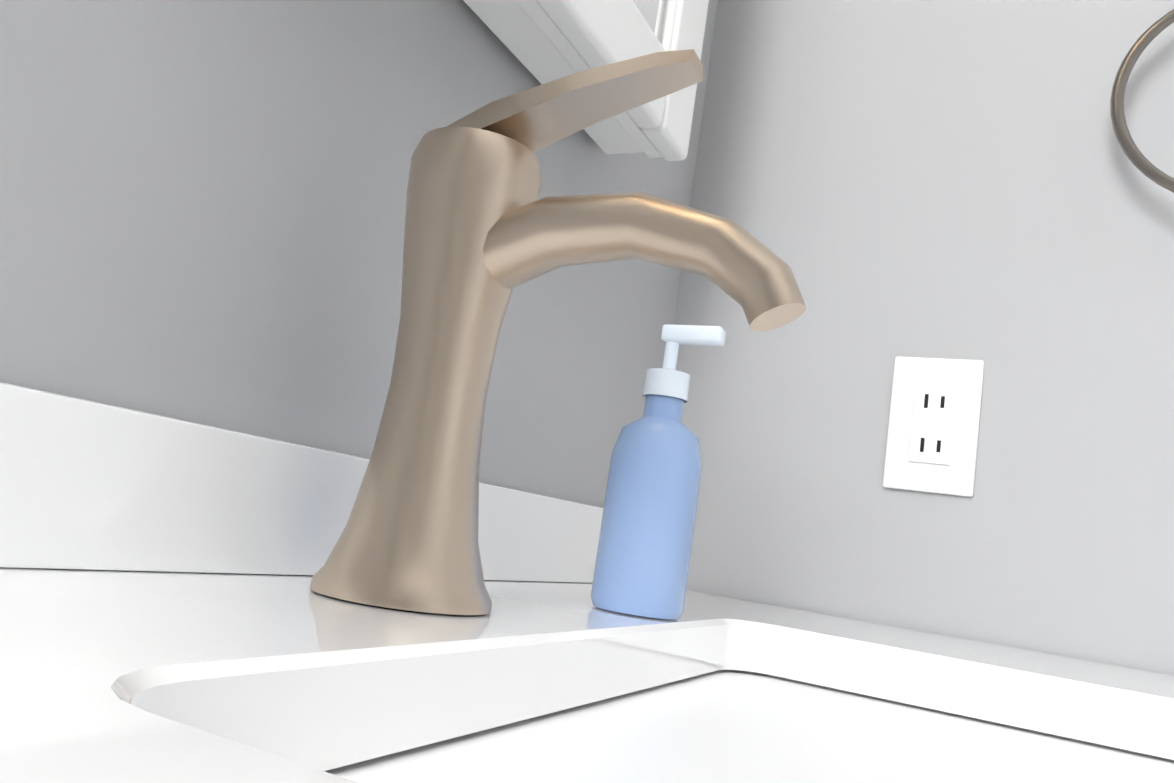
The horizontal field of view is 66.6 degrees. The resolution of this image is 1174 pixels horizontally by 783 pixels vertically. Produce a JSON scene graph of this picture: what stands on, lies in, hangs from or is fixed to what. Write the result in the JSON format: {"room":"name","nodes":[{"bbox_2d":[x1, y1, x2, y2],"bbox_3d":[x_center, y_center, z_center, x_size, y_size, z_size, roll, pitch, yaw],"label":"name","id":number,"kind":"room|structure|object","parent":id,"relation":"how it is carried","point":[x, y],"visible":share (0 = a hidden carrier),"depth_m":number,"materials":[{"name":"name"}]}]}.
{"room":"bathroom","nodes":[
{"label":"bathroom","id":0,"kind":"room"},
{"bbox_2d":[0,0,717,507],"bbox_3d":[-0.373,-0.407,0.049,0.120,2.390,2.005,4,-10,26],"label":"wall","id":1,"kind":"structure","parent":0,"point":[202,210],"depth_m":0.42,"materials":[{"name":"grey paint"}]},
{"bbox_2d":[463,0,708,160],"bbox_3d":[-0.022,-0.560,0.508,0.074,0.670,0.547,4,-10,26],"label":"upper cabinet","id":2,"kind":"object","parent":1,"relation":"attached to","point":[545,41],"visible":0.67,"depth_m":0.58,"materials":[{"name":"white wood"}]},
{"bbox_2d":[673,0,1173,675],"bbox_3d":[1.256,-0.107,0.401,2.757,2.390,0.120,4,-10,26],"label":"wall","id":3,"kind":"structure","parent":0,"point":[887,180],"depth_m":0.78,"materials":[{"name":"grey paint"}]},
{"bbox_2d":[883,356,983,496],"bbox_3d":[0.294,0.028,0.760,0.072,0.116,0.008,4,-10,26],"label":"electrical outlet plate","id":4,"kind":"object","parent":3,"relation":"attached to","point":[933,428],"visible":1,"depth_m":0.76,"materials":[{"name":"white plastic"}]},
{"bbox_2d":[1110,9,1173,192],"bbox_3d":[0.510,-0.234,0.691,0.184,0.202,0.049,4,-10,26],"label":"towel ring","id":5,"kind":"object","parent":3,"relation":"attached to","point":[1140,161],"visible":0.96,"depth_m":0.71,"materials":[{"name":"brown metal"}]},
{"bbox_3d":[0.646,0.909,-0.672,2.757,0.100,2.125,4,-10,26],"label":"floor","id":6,"kind":"structure","parent":0,"visible":0},
{"bbox_2d":[0,382,1173,782],"bbox_3d":[0.077,0.468,0.218,0.645,0.863,0.966,4,-10,26],"label":"bathroom vanity","id":7,"kind":"object","parent":6,"relation":"on","point":[168,614],"visible":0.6,"depth_m":0.33,"materials":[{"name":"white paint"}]},
{"bbox_2d":[310,49,805,614],"bbox_3d":[-0.008,-0.025,0.370,0.194,0.238,0.076,4,-10,26],"label":"faucet","id":8,"kind":"object","parent":7,"relation":"on","point":[488,229],"visible":1,"depth_m":0.37,"materials":[{"name":"brown metal"}]},
{"bbox_2d":[591,324,725,618],"bbox_3d":[0.041,0.042,0.504,0.056,0.163,0.052,4,-10,26],"label":"soap bottle","id":9,"kind":"object","parent":7,"relation":"on","point":[643,556],"visible":1,"depth_m":0.48,"materials":[{"name":"blue plastic"}]}
]}

